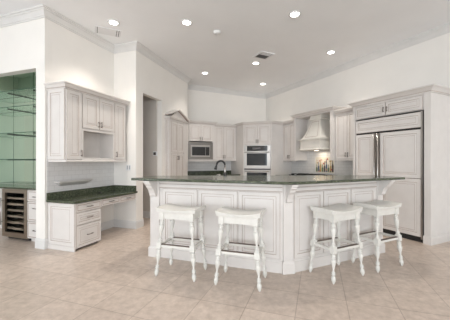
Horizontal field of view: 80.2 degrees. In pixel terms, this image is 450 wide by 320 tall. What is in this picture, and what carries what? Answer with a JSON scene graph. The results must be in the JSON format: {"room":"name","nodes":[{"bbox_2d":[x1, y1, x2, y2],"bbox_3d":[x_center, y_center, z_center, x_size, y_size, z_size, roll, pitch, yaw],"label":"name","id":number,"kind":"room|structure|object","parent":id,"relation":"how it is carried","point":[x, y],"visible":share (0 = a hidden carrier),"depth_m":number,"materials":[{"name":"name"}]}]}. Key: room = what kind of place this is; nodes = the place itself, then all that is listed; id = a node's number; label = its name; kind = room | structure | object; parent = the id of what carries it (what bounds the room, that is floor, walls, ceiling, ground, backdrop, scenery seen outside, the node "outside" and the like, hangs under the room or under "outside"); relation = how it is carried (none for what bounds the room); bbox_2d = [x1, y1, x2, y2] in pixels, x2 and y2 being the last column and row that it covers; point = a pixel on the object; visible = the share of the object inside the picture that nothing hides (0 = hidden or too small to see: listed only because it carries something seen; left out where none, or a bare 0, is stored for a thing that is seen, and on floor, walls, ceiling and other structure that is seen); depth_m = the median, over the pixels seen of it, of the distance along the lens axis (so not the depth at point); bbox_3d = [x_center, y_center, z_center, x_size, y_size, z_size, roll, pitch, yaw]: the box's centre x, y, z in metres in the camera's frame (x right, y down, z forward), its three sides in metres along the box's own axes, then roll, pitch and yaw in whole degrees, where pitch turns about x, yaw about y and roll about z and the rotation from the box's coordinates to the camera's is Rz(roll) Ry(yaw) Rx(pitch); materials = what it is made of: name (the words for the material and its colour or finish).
{"room":"kitchen","nodes":[
{"label":"kitchen","id":0,"kind":"room"},
{"bbox_2d":[0,183,32,227],"bbox_3d":[-3.738,-0.480,4.812,2.248,3.600,0.620,0,0,19],"label":"wall","id":1,"kind":"structure","parent":0,"point":[4,183],"depth_m":5.23,"materials":[{"name":"paint"}]},
{"bbox_2d":[0,87,35,98],"bbox_3d":[-3.710,-1.208,4.800,2.050,0.024,0.355,0,0,19],"label":"glass shelf","id":2,"kind":"object","parent":1,"relation":"attached to","point":[27,91],"visible":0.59,"depth_m":4.79,"materials":[{"name":"white"}]},
{"bbox_2d":[0,104,35,112],"bbox_3d":[-3.710,-0.928,4.800,2.050,0.024,0.355,0,0,19],"label":"glass shelf","id":3,"kind":"object","parent":1,"relation":"attached to","point":[22,108],"visible":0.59,"depth_m":4.73,"materials":[{"name":"white"}]},
{"bbox_2d":[0,131,35,135],"bbox_3d":[-3.710,-0.478,4.800,2.050,0.024,0.355,0,0,19],"label":"glass shelf","id":4,"kind":"object","parent":1,"relation":"attached to","point":[33,132],"visible":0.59,"depth_m":4.69,"materials":[{"name":"white"}]},
{"bbox_2d":[0,159,35,159],"bbox_3d":[-3.710,-0.023,4.800,2.050,0.024,0.355,0,0,19],"label":"glass shelf","id":5,"kind":"object","parent":1,"relation":"attached to","point":[0,159],"visible":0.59,"depth_m":4.55,"materials":[{"name":"white"}]},
{"bbox_2d":[0,72,35,184],"bbox_3d":[-3.648,-0.670,4.978,2.050,2.210,0.008,0,0,19],"label":"mirror panel","id":6,"kind":"object","parent":1,"relation":"attached to","point":[11,147],"visible":0.33,"depth_m":5.07,"materials":[{"name":"green"}]},
{"bbox_2d":[0,18,51,238],"bbox_3d":[-4.099,-0.480,4.545,3.000,3.600,0.120,0,0,19],"label":"wall","id":7,"kind":"structure","parent":0,"point":[26,47],"depth_m":4.06,"materials":[{"name":"paint"}]},
{"bbox_2d":[35,238,47,249],"bbox_3d":[-2.771,1.244,4.049,0.202,0.149,0.083,0,0,19],"label":"baseboard","id":8,"kind":"structure","parent":7,"relation":"attached to","point":[39,243],"depth_m":4.01,"materials":[{"name":"paint"}]},
{"bbox_2d":[52,22,113,222],"bbox_3d":[-2.503,-0.480,4.757,0.120,3.600,1.320,0,0,19],"label":"wall","id":9,"kind":"structure","parent":0,"point":[77,60],"depth_m":4.64,"materials":[{"name":"paint"}]},
{"bbox_2d":[54,179,92,185],"bbox_3d":[-2.487,0.352,4.418,0.113,0.085,0.650,0,0,19],"label":"ledge shelf","id":10,"kind":"object","parent":9,"relation":"attached to","point":[82,181],"visible":1,"depth_m":4.34,"materials":[{"name":"grey paint"}]},
{"bbox_2d":[47,160,113,192],"bbox_3d":[-2.457,0.200,4.693,0.010,0.560,1.408,0,0,19],"label":"backsplash","id":11,"kind":"structure","parent":9,"relation":"attached to","point":[102,173],"depth_m":4.58,"materials":[{"name":"tile"}]},
{"bbox_2d":[43,81,129,161],"bbox_3d":[-2.268,-0.570,4.581,0.421,1.170,1.439,0,0,19],"label":"upper cabinet","id":12,"kind":"object","parent":9,"relation":"attached to","point":[84,124],"visible":1,"depth_m":4.22,"materials":[{"name":"paint"}]},
{"bbox_2d":[101,219,143,230],"bbox_3d":[-2.180,1.244,5.098,1.215,0.149,0.474,0,0,-39],"label":"baseboard","id":13,"kind":"structure","parent":9,"relation":"attached to","point":[112,223],"depth_m":5.24,"materials":[{"name":"paint"}]},
{"bbox_2d":[114,50,156,220],"bbox_3d":[-2.845,-0.480,6.128,2.720,3.600,1.050,0,0,19],"label":"wall","id":14,"kind":"structure","parent":0,"point":[126,64],"depth_m":5.29,"materials":[{"name":"paint"}]},
{"bbox_2d":[143,211,149,217],"bbox_3d":[-2.732,1.244,6.513,2.442,0.149,0.021,0,0,19],"label":"baseboard","id":15,"kind":"structure","parent":14,"relation":"attached to","point":[146,214],"depth_m":6.19,"materials":[{"name":"paint"}]},
{"bbox_2d":[140,53,187,219],"bbox_3d":[-1.424,-0.480,6.379,0.120,3.600,2.215,0,0,17],"label":"wall","id":16,"kind":"structure","parent":0,"point":[170,92],"depth_m":6.13,"materials":[{"name":"paint"}]},
{"bbox_2d":[0,218,449,319],"bbox_3d":[1.500,1.370,0.350,15.400,0.100,20.500,0,0,0],"label":"floor","id":17,"kind":"structure","parent":0,"point":[113,277],"depth_m":2.79,"materials":[{"name":"tile"}]},
{"bbox_2d":[0,188,30,240],"bbox_3d":[-3.437,0.895,4.624,0.600,0.850,0.499,0,0,19],"label":"wine cooler","id":18,"kind":"object","parent":17,"relation":"on","point":[14,201],"visible":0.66,"depth_m":4.45,"materials":[{"name":"black"}]},
{"bbox_2d":[27,190,35,240],"bbox_3d":[-2.955,0.892,4.466,0.405,0.855,0.484,0,0,19],"label":"drawer cabinet","id":19,"kind":"object","parent":17,"relation":"on","point":[31,194],"visible":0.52,"depth_m":4.30,"materials":[{"name":"paint"}]},
{"bbox_2d":[0,183,35,189],"bbox_3d":[-3.728,0.450,4.745,2.050,0.026,0.470,0,0,19],"label":"countertop","id":20,"kind":"structure","parent":19,"relation":"on","point":[2,185],"depth_m":4.58,"materials":[{"name":"green stone"}]},
{"bbox_2d":[48,200,100,251],"bbox_3d":[-2.331,0.970,4.182,0.559,0.699,0.516,0,0,19],"label":"base cabinet","id":21,"kind":"object","parent":17,"relation":"on","point":[71,227],"visible":0.99,"depth_m":3.98,"materials":[{"name":"paint"}]},
{"bbox_2d":[46,185,137,203],"bbox_3d":[-2.191,0.549,4.591,0.562,0.138,1.426,0,0,19],"label":"countertop","id":22,"kind":"structure","parent":21,"relation":"on","point":[76,196],"depth_m":4.50,"materials":[{"name":"green stone"}]},
{"bbox_2d":[100,193,135,205],"bbox_3d":[-2.013,0.682,4.816,0.369,0.125,0.880,0,0,19],"label":"apron","id":23,"kind":"object","parent":22,"relation":"attached to","point":[108,201],"visible":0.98,"depth_m":4.70,"materials":[{"name":"paint"}]},
{"bbox_2d":[165,109,189,175],"bbox_3d":[-1.174,0.026,6.672,0.185,2.588,0.997,0,0,17],"label":"pantry cabinet","id":24,"kind":"object","parent":17,"relation":"on","point":[176,122],"visible":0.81,"depth_m":6.50,"materials":[{"name":"paint"}]},
{"bbox_2d":[155,203,206,281],"bbox_3d":[-0.512,0.925,3.156,0.515,0.791,0.380,0,0,18],"label":"bar stool","id":25,"kind":"object","parent":17,"relation":"on","point":[171,211],"visible":1,"depth_m":3.06,"materials":[{"name":"paint"}]},
{"bbox_2d":[214,206,266,291],"bbox_3d":[0.177,0.925,2.937,0.515,0.791,0.380,0,0,18],"label":"bar stool","id":26,"kind":"object","parent":17,"relation":"on","point":[228,215],"visible":1,"depth_m":2.84,"materials":[{"name":"paint"}]},
{"bbox_2d":[231,121,291,174],"bbox_3d":[1.092,0.083,8.306,1.404,2.475,1.452,0,0,-27],"label":"tall cabinet","id":27,"kind":"object","parent":17,"relation":"on","point":[256,132],"visible":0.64,"depth_m":7.86,"materials":[{"name":"paint"}]},
{"bbox_2d":[244,145,270,174],"bbox_3d":[1.009,0.233,8.015,0.785,1.395,0.577,0,0,19],"label":"double oven","id":28,"kind":"object","parent":27,"relation":"in","point":[257,158],"visible":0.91,"depth_m":7.79,"materials":[{"name":"silver metal"}]},
{"bbox_2d":[143,180,394,274],"bbox_3d":[0.635,0.792,3.823,3.432,1.056,1.771,0,0,0],"label":"kitchen island","id":29,"kind":"object","parent":17,"relation":"on","point":[288,220],"visible":0.71,"depth_m":3.37,"materials":[{"name":"paint"}]},
{"bbox_2d":[131,175,404,184],"bbox_3d":[0.648,0.245,3.607,3.828,0.034,1.360,0,0,0],"label":"countertop","id":30,"kind":"structure","parent":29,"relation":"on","point":[240,179],"depth_m":3.48,"materials":[{"name":"green stone"}]},
{"bbox_3d":[0.613,0.424,4.435,3.079,0.033,0.628,0,0,0],"label":"island countertop","id":31,"kind":"structure","parent":29,"relation":"on","visible":0},
{"bbox_2d":[214,160,226,175],"bbox_3d":[-0.052,0.195,4.450,0.263,0.425,0.072,0,0,0],"label":"kitchen faucet","id":32,"kind":"object","parent":31,"relation":"on","point":[217,162],"visible":0.57,"depth_m":4.44,"materials":[{"name":"black"}]},
{"bbox_2d":[309,203,364,283],"bbox_3d":[1.300,0.925,3.123,0.515,0.791,0.380,0,0,-27],"label":"bar stool","id":33,"kind":"object","parent":17,"relation":"on","point":[339,212],"visible":1,"depth_m":3.07,"materials":[{"name":"paint"}]},
{"bbox_2d":[351,200,403,272],"bbox_3d":[1.944,0.925,3.416,0.515,0.791,0.380,0,0,-27],"label":"bar stool","id":34,"kind":"object","parent":17,"relation":"on","point":[377,208],"visible":0.88,"depth_m":3.35,"materials":[{"name":"paint"}]},
{"bbox_2d":[356,110,423,242],"bbox_3d":[3.142,0.252,4.945,0.648,2.134,1.243,0,0,-26],"label":"refrigerator","id":35,"kind":"object","parent":17,"relation":"on","point":[392,145],"visible":0.6,"depth_m":4.62,"materials":[{"name":"white wood"}]},
{"bbox_2d":[346,84,449,245],"bbox_3d":[3.148,0.070,4.924,0.695,2.500,1.570,0,0,-26],"label":"tall cabinet","id":36,"kind":"object","parent":17,"relation":"on","point":[436,107],"visible":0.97,"depth_m":4.30,"materials":[{"name":"paint"}]},
{"bbox_3d":[-0.391,0.881,8.023,1.600,0.877,0.635,0,0,-26],"label":"base cabinet","id":37,"kind":"object","parent":17,"relation":"on","visible":0},
{"bbox_2d":[188,170,239,175],"bbox_3d":[-0.391,0.372,8.023,1.600,0.135,0.635,0,0,-26],"label":"countertop","id":38,"kind":"structure","parent":37,"relation":"on","point":[190,173],"depth_m":8.09,"materials":[{"name":"green stone"}]},
{"bbox_3d":[2.305,0.881,6.721,0.635,0.877,2.560,0,0,-26],"label":"base cabinet","id":39,"kind":"object","parent":17,"relation":"on","visible":0},
{"bbox_3d":[2.301,0.422,6.719,0.626,0.035,2.560,0,0,-26],"label":"countertop","id":40,"kind":"structure","parent":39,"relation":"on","visible":0},
{"bbox_2d":[289,173,324,174],"bbox_3d":[2.241,0.371,6.823,0.540,0.066,1.200,0,0,-26],"label":"cooktop","id":41,"kind":"object","parent":40,"relation":"in","point":[291,173],"visible":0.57,"depth_m":7.09,"materials":[{"name":"black glass"}]},
{"bbox_2d":[0,0,449,93],"bbox_3d":[1.500,-2.330,0.350,15.400,0.100,20.500,0,0,0],"label":"ceiling","id":42,"kind":"structure","parent":0,"point":[355,29],"depth_m":4.56,"materials":[{"name":"paint"}]},
{"bbox_2d":[95,26,120,36],"bbox_3d":[-2.060,-2.274,4.700,0.420,0.012,0.260,0,0,-26],"label":"ceiling vent","id":43,"kind":"object","parent":42,"relation":"in","point":[101,30],"visible":1,"depth_m":4.68,"materials":[{"name":"white metal"}]},
{"bbox_2d":[108,19,119,25],"bbox_3d":[-1.828,-2.273,4.384,0.184,0.014,0.184,0,0,0],"label":"recessed light","id":44,"kind":"object","parent":42,"relation":"in","point":[110,21],"visible":1,"depth_m":4.37,"materials":[{"name":"white plastic"}]},
{"bbox_2d":[181,19,191,25],"bbox_3d":[-0.629,-2.273,4.384,0.184,0.014,0.184,0,0,0],"label":"recessed light","id":45,"kind":"object","parent":42,"relation":"in","point":[186,22],"visible":1,"depth_m":4.37,"materials":[{"name":"white plastic"}]},
{"bbox_2d":[213,30,220,34],"bbox_3d":[-0.140,-2.255,4.700,0.132,0.050,0.132,0,0,0],"label":"smoke detector","id":46,"kind":"object","parent":42,"relation":"attached to","point":[216,32],"visible":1,"depth_m":4.67,"materials":[{"name":"white plastic"}]},
{"bbox_2d":[253,51,274,59],"bbox_3d":[0.835,-2.272,5.750,0.340,0.016,0.340,0,0,-26],"label":"ceiling vent","id":47,"kind":"object","parent":42,"relation":"in","point":[264,55],"visible":1,"depth_m":5.74,"materials":[{"name":"white metal"}]},
{"bbox_2d":[289,11,300,17],"bbox_3d":[1.081,-2.273,4.138,0.184,0.014,0.184,0,0,0],"label":"recessed light","id":48,"kind":"object","parent":42,"relation":"in","point":[293,14],"visible":1,"depth_m":4.13,"materials":[{"name":"white plastic"}]},
{"bbox_2d":[188,90,265,124],"bbox_3d":[0.038,-0.480,8.652,3.018,3.600,0.120,0,0,-26],"label":"wall","id":49,"kind":"structure","parent":0,"point":[220,108],"depth_m":8.56,"materials":[{"name":"paint"}]},
{"bbox_2d":[188,120,217,160],"bbox_3d":[-0.733,-0.575,7.943,0.915,1.170,0.480,0,0,-26],"label":"upper cabinet","id":50,"kind":"object","parent":49,"relation":"attached to","point":[198,131],"visible":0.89,"depth_m":7.78,"materials":[{"name":"paint"}]},
{"bbox_2d":[188,142,212,158],"bbox_3d":[-0.781,-0.295,7.922,0.760,0.500,0.375,0,0,-26],"label":"microwave oven","id":51,"kind":"object","parent":50,"relation":"in","point":[196,150],"visible":0.98,"depth_m":7.75,"materials":[{"name":"silver metal"}]},
{"bbox_2d":[188,161,230,170],"bbox_3d":[-0.524,0.180,8.307,1.610,0.440,0.009,0,0,-26],"label":"backsplash","id":52,"kind":"structure","parent":49,"relation":"attached to","point":[192,165],"depth_m":8.29,"materials":[{"name":"tile"}]},
{"bbox_2d":[215,123,235,160],"bbox_3d":[-0.045,-0.561,8.326,0.772,1.127,0.395,0,0,-26],"label":"upper cabinet","id":53,"kind":"object","parent":49,"relation":"attached to","point":[225,134],"visible":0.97,"depth_m":8.19,"materials":[{"name":"paint"}]},
{"bbox_2d":[266,33,449,129],"bbox_3d":[4.543,-0.480,2.995,0.122,3.600,14.000,0,0,-26],"label":"wall","id":54,"kind":"structure","parent":0,"point":[427,62],"depth_m":5.71,"materials":[{"name":"paint"}]},
{"bbox_2d":[0,4,449,98],"bbox_3d":[1.010,-2.215,-0.120,13.094,0.129,18.760,0,0,0],"label":"trim","id":55,"kind":"structure","parent":54,"relation":"attached to","point":[39,11],"depth_m":5.18,"materials":[{"name":"paint"}]},
{"bbox_2d":[282,119,296,160],"bbox_3d":[1.958,-0.577,7.689,0.410,1.157,0.573,0,0,-26],"label":"upper cabinet","id":56,"kind":"object","parent":54,"relation":"attached to","point":[288,129],"visible":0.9,"depth_m":7.65,"materials":[{"name":"paint"}]},
{"bbox_2d":[290,106,347,159],"bbox_3d":[2.336,-0.635,6.808,0.486,1.240,1.484,0,0,-26],"label":"hood surround","id":57,"kind":"object","parent":54,"relation":"attached to","point":[300,120],"visible":0.73,"depth_m":6.92,"materials":[{"name":"paint"}]},
{"bbox_2d":[299,114,329,150],"bbox_3d":[2.326,-0.705,6.809,0.501,0.887,0.740,0,0,-26],"label":"range hood","id":58,"kind":"object","parent":57,"relation":"attached to","point":[317,136],"visible":0.97,"depth_m":6.64,"materials":[{"name":"beige paint"}]},
{"bbox_2d":[292,151,352,174],"bbox_3d":[2.580,-0.040,6.872,0.010,0.880,2.590,0,0,-26],"label":"backsplash","id":59,"kind":"structure","parent":54,"relation":"attached to","point":[299,166],"depth_m":7.20,"materials":[{"name":"tile"}]},
{"bbox_2d":[315,156,334,173],"bbox_3d":[2.565,0.100,6.881,0.012,0.440,0.660,0,0,-26],"label":"picture","id":60,"kind":"object","parent":54,"relation":"attached to","point":[323,164],"visible":0.99,"depth_m":6.88,"materials":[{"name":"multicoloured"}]},
{"bbox_2d":[333,107,352,160],"bbox_3d":[2.819,-0.583,5.923,0.410,1.145,0.675,0,0,-26],"label":"upper cabinet","id":61,"kind":"object","parent":54,"relation":"attached to","point":[344,117],"visible":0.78,"depth_m":5.94,"materials":[{"name":"paint"}]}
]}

